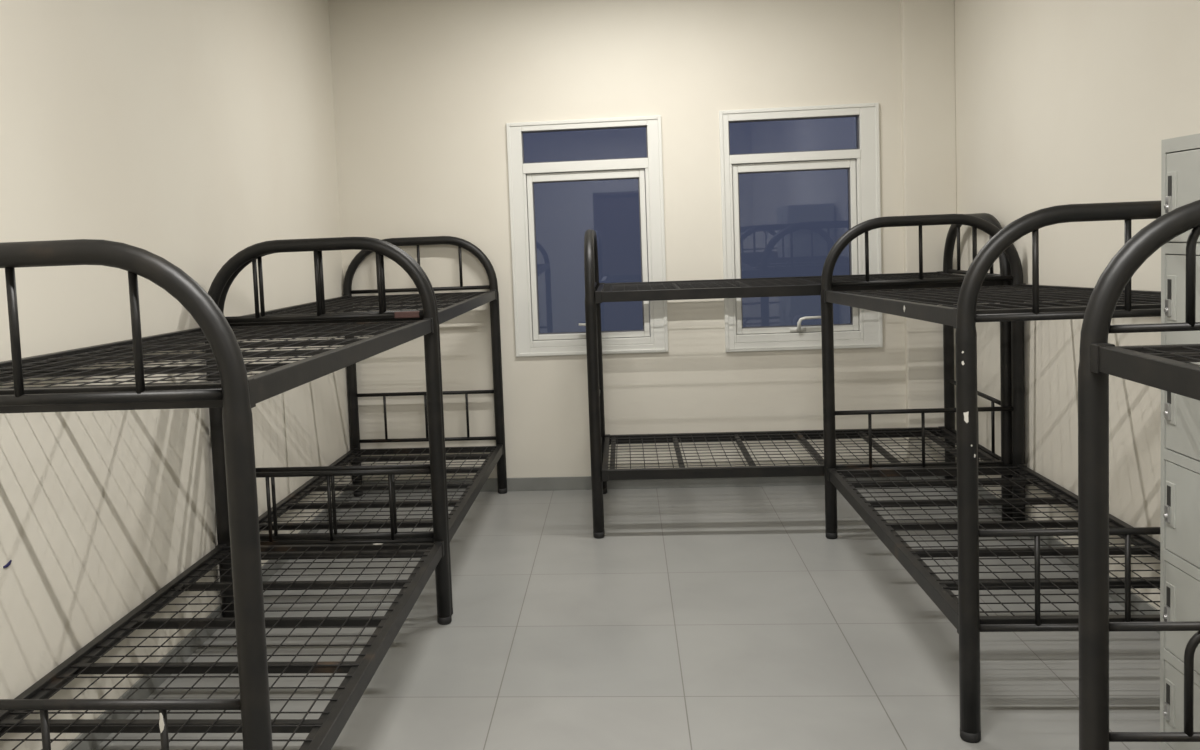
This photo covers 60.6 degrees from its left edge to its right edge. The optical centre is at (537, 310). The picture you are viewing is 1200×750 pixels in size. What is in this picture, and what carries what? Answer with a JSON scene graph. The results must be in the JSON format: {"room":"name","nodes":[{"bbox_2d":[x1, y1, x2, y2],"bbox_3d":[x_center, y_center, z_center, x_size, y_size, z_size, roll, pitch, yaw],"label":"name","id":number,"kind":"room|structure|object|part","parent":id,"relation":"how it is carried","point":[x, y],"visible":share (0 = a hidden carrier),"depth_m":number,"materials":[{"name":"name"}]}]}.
{"room":"dormitory","nodes":[
{"label":"dormitory","id":0,"kind":"room"},
{"bbox_2d":[0,0,352,749],"bbox_3d":[-1.606,-0.052,1.683,0.200,2.950,8.690,-2,4,5],"label":"wall","id":1,"kind":"structure","parent":0,"point":[193,135],"depth_m":3.45,"materials":[{"name":"beige paint"}]},
{"bbox_2d":[63,483,353,749],"bbox_3d":[-1.444,1.375,1.771,0.010,0.078,8.680,-2,4,5],"label":"baseboard","id":2,"kind":"structure","parent":1,"relation":"attached to","point":[152,682],"depth_m":3.59,"materials":[{"name":"tile"}]},
{"bbox_2d":[328,0,906,479],"bbox_3d":[0.591,-0.446,5.945,3.880,2.950,0.200,-2,4,5],"label":"wall","id":3,"kind":"structure","parent":0,"point":[426,93],"depth_m":5.86,"materials":[{"name":"beige paint"}]},
{"bbox_2d":[506,115,667,356],"bbox_3d":[0.286,-0.420,5.896,0.880,1.344,0.151,-2,4,5],"label":"window","id":4,"kind":"structure","parent":3,"relation":"in","point":[653,338],"depth_m":5.87,"materials":[{"name":"white plastic"}]},
{"bbox_3d":[0.291,-0.319,5.911,0.675,0.959,0.056,-2,4,5],"label":"sash","id":5,"kind":"part","parent":4,"relation":"part of","materials":[{"name":"white plastic"}]},
{"bbox_2d":[362,476,905,492],"bbox_3d":[0.503,0.998,5.954,3.205,0.078,0.010,-2,4,5],"label":"baseboard","id":6,"kind":"structure","parent":3,"relation":"attached to","point":[578,482],"depth_m":5.95,"materials":[{"name":"tile"}]},
{"bbox_2d":[719,103,882,351],"bbox_3d":[1.483,-0.461,5.794,0.876,1.364,0.151,-2,4,5],"label":"window","id":7,"kind":"structure","parent":3,"relation":"in","point":[864,329],"depth_m":5.76,"materials":[{"name":"white plastic"}]},
{"bbox_3d":[1.459,-0.358,5.811,0.683,0.963,0.056,-2,4,5],"label":"sash","id":8,"kind":"part","parent":7,"relation":"part of","materials":[{"name":"white plastic"}]},
{"bbox_3d":[1.514,0.074,5.784,0.170,0.087,0.057,-2,4,5],"label":"handle","id":9,"kind":"part","parent":7,"relation":"part of","materials":[{"name":"white plastic"}]},
{"bbox_2d":[94,485,1160,749],"bbox_3d":[0.289,1.429,1.637,3.880,0.150,9.090,-2,4,5],"label":"floor","id":10,"kind":"structure","parent":0,"point":[701,618],"depth_m":3.69,"materials":[{"name":"grey tile"}]},
{"bbox_2d":[0,237,451,749],"bbox_3d":[-0.902,0.549,2.985,0.916,1.510,2.021,-2,4,5],"label":"bunk bed","id":11,"kind":"object","parent":10,"relation":"on","point":[229,395],"visible":1,"depth_m":2.68,"materials":[{"name":"black metal"}]},
{"bbox_3d":[-0.983,0.612,2.008,0.915,1.490,0.055,-2,4,5],"label":"frame","id":12,"kind":"part","parent":11,"relation":"part of","materials":[{"name":"black metal"}]},
{"bbox_3d":[-0.822,0.466,3.961,0.915,1.490,0.055,-2,4,5],"label":"frame","id":13,"kind":"part","parent":11,"relation":"part of","materials":[{"name":"black metal"}]},
{"bbox_2d":[218,236,506,614],"bbox_3d":[-0.744,0.399,5.002,0.916,1.510,1.984,-2,4,5],"label":"bunk bed","id":14,"kind":"object","parent":10,"relation":"on","point":[453,305],"visible":0.62,"depth_m":5.02,"materials":[{"name":"black metal"}]},
{"bbox_3d":[-0.665,0.317,5.960,0.915,1.490,0.055,-2,4,5],"label":"frame","id":15,"kind":"part","parent":14,"relation":"part of","materials":[{"name":"black metal"}]},
{"bbox_2d":[584,213,1012,538],"bbox_3d":[1.271,0.294,5.315,1.996,1.510,0.916,-2,4,5],"label":"bunk bed","id":16,"kind":"object","parent":10,"relation":"on","point":[596,293],"visible":0.83,"depth_m":5.00,"materials":[{"name":"black metal"}]},
{"bbox_3d":[0.304,0.318,5.397,0.055,1.490,0.915,-2,4,5],"label":"frame","id":17,"kind":"part","parent":16,"relation":"part of","materials":[{"name":"black metal"}]},
{"bbox_3d":[2.236,0.251,5.232,0.055,1.490,0.915,-2,4,5],"label":"frame","id":18,"kind":"part","parent":16,"relation":"part of","materials":[{"name":"black metal"}]},
{"bbox_2d":[821,200,1160,742],"bbox_3d":[1.712,0.384,3.801,0.916,1.510,2.007,-2,4,5],"label":"bunk bed","id":19,"kind":"object","parent":10,"relation":"on","point":[1018,302],"visible":0.98,"depth_m":3.39,"materials":[{"name":"black metal"}]},
{"bbox_3d":[1.792,0.302,4.770,0.915,1.490,0.055,-2,4,5],"label":"frame","id":20,"kind":"part","parent":19,"relation":"part of","materials":[{"name":"black metal"}]},
{"bbox_3d":[1.632,0.447,2.832,0.915,1.490,0.055,-2,4,5],"label":"frame","id":21,"kind":"part","parent":19,"relation":"part of","materials":[{"name":"black metal"}]},
{"bbox_2d":[1078,200,1199,749],"bbox_3d":[1.477,0.589,1.069,0.916,1.510,2.016,-2,4,5],"label":"bunk bed","id":22,"kind":"object","parent":10,"relation":"on","point":[1168,368],"visible":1,"depth_m":2.04,"materials":[{"name":"black metal"}]},
{"bbox_2d":[1160,133,1199,749],"bbox_3d":[1.842,0.398,2.419,0.399,1.668,0.672,-2,4,5],"label":"locker","id":23,"kind":"object","parent":10,"relation":"on","point":[1180,156],"visible":0.88,"depth_m":2.68,"materials":[{"name":"grey metal"}]},
{"bbox_3d":[1.704,1.086,2.774,0.016,0.044,0.018,-2,4,5],"label":"handle","id":24,"kind":"part","parent":23,"relation":"part of","materials":[{"name":"silver metal"}]},
{"bbox_3d":[1.693,0.818,2.755,0.016,0.044,0.018,-2,4,5],"label":"handle","id":25,"kind":"part","parent":23,"relation":"part of","materials":[{"name":"silver metal"}]},
{"bbox_3d":[1.681,0.543,2.735,0.016,0.044,0.018,-2,4,5],"label":"handle","id":26,"kind":"part","parent":23,"relation":"part of","materials":[{"name":"silver metal"}]},
{"bbox_3d":[1.670,0.268,2.716,0.016,0.044,0.018,-2,4,5],"label":"handle","id":27,"kind":"part","parent":23,"relation":"part of","materials":[{"name":"silver metal"}]},
{"bbox_3d":[1.659,-0.008,2.696,0.016,0.044,0.018,-2,4,5],"label":"handle","id":28,"kind":"part","parent":23,"relation":"part of","materials":[{"name":"silver metal"}]},
{"bbox_3d":[1.648,-0.277,2.677,0.016,0.044,0.018,-2,4,5],"label":"handle","id":29,"kind":"part","parent":23,"relation":"part of","materials":[{"name":"silver metal"}]},
{"bbox_3d":[1.709,1.060,2.766,0.004,0.117,0.044,-2,4,5],"label":"handle plate","id":30,"kind":"part","parent":23,"relation":"part of","materials":[{"name":"grey metal"}]},
{"bbox_3d":[1.698,0.791,2.747,0.004,0.117,0.044,-2,4,5],"label":"handle plate","id":31,"kind":"part","parent":23,"relation":"part of","materials":[{"name":"grey metal"}]},
{"bbox_3d":[1.687,0.516,2.728,0.004,0.117,0.044,-2,4,5],"label":"handle plate","id":32,"kind":"part","parent":23,"relation":"part of","materials":[{"name":"grey metal"}]},
{"bbox_3d":[1.675,0.241,2.708,0.004,0.117,0.044,-2,4,5],"label":"handle plate","id":33,"kind":"part","parent":23,"relation":"part of","materials":[{"name":"grey metal"}]},
{"bbox_3d":[1.664,-0.034,2.688,0.004,0.117,0.044,-2,4,5],"label":"handle plate","id":34,"kind":"part","parent":23,"relation":"part of","materials":[{"name":"grey metal"}]},
{"bbox_3d":[1.653,-0.303,2.669,0.004,0.117,0.044,-2,4,5],"label":"handle plate","id":35,"kind":"part","parent":23,"relation":"part of","materials":[{"name":"grey metal"}]},
{"bbox_3d":[1.709,1.077,2.647,0.017,0.228,0.299,-2,4,5],"label":"door","id":36,"kind":"part","parent":23,"relation":"part of","materials":[{"name":"grey metal"}]},
{"bbox_3d":[1.698,0.808,2.628,0.017,0.242,0.299,-2,4,5],"label":"door","id":37,"kind":"part","parent":23,"relation":"part of","materials":[{"name":"grey metal"}]},
{"bbox_3d":[1.687,0.533,2.609,0.017,0.242,0.299,-2,4,5],"label":"door","id":38,"kind":"part","parent":23,"relation":"part of","materials":[{"name":"grey metal"}]},
{"bbox_3d":[1.676,0.258,2.589,0.017,0.242,0.299,-2,4,5],"label":"door","id":39,"kind":"part","parent":23,"relation":"part of","materials":[{"name":"grey metal"}]},
{"bbox_3d":[1.665,-0.017,2.570,0.017,0.242,0.299,-2,4,5],"label":"door","id":40,"kind":"part","parent":23,"relation":"part of","materials":[{"name":"grey metal"}]},
{"bbox_3d":[1.654,-0.286,2.550,0.017,0.231,0.299,-2,4,5],"label":"door","id":41,"kind":"part","parent":23,"relation":"part of","materials":[{"name":"grey metal"}]},
{"bbox_2d":[900,0,956,462],"bbox_3d":[2.176,-0.491,5.683,0.275,2.950,0.055,-2,4,5],"label":"wall column","id":42,"kind":"structure","parent":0,"point":[927,27],"depth_m":5.63,"materials":[{"name":"beige paint"}]},
{"bbox_2d":[906,476,956,479],"bbox_3d":[2.228,0.941,5.775,0.285,0.078,0.055,-2,4,5],"label":"baseboard","id":43,"kind":"structure","parent":42,"relation":"attached to","point":[929,477],"depth_m":5.75,"materials":[{"name":"tile"}]},
{"bbox_2d":[954,0,1199,609],"bbox_3d":[2.059,-0.179,1.371,0.200,2.950,8.690,-2,4,5],"label":"wall","id":44,"kind":"structure","parent":0,"point":[1058,102],"depth_m":4.21,"materials":[{"name":"beige paint"}]},
{"bbox_2d":[978,487,1159,633],"bbox_3d":[2.010,1.258,1.450,0.010,0.078,8.625,-2,4,5],"label":"baseboard","id":45,"kind":"structure","parent":44,"relation":"attached to","point":[1141,606],"depth_m":4.24,"materials":[{"name":"tile"}]}
]}

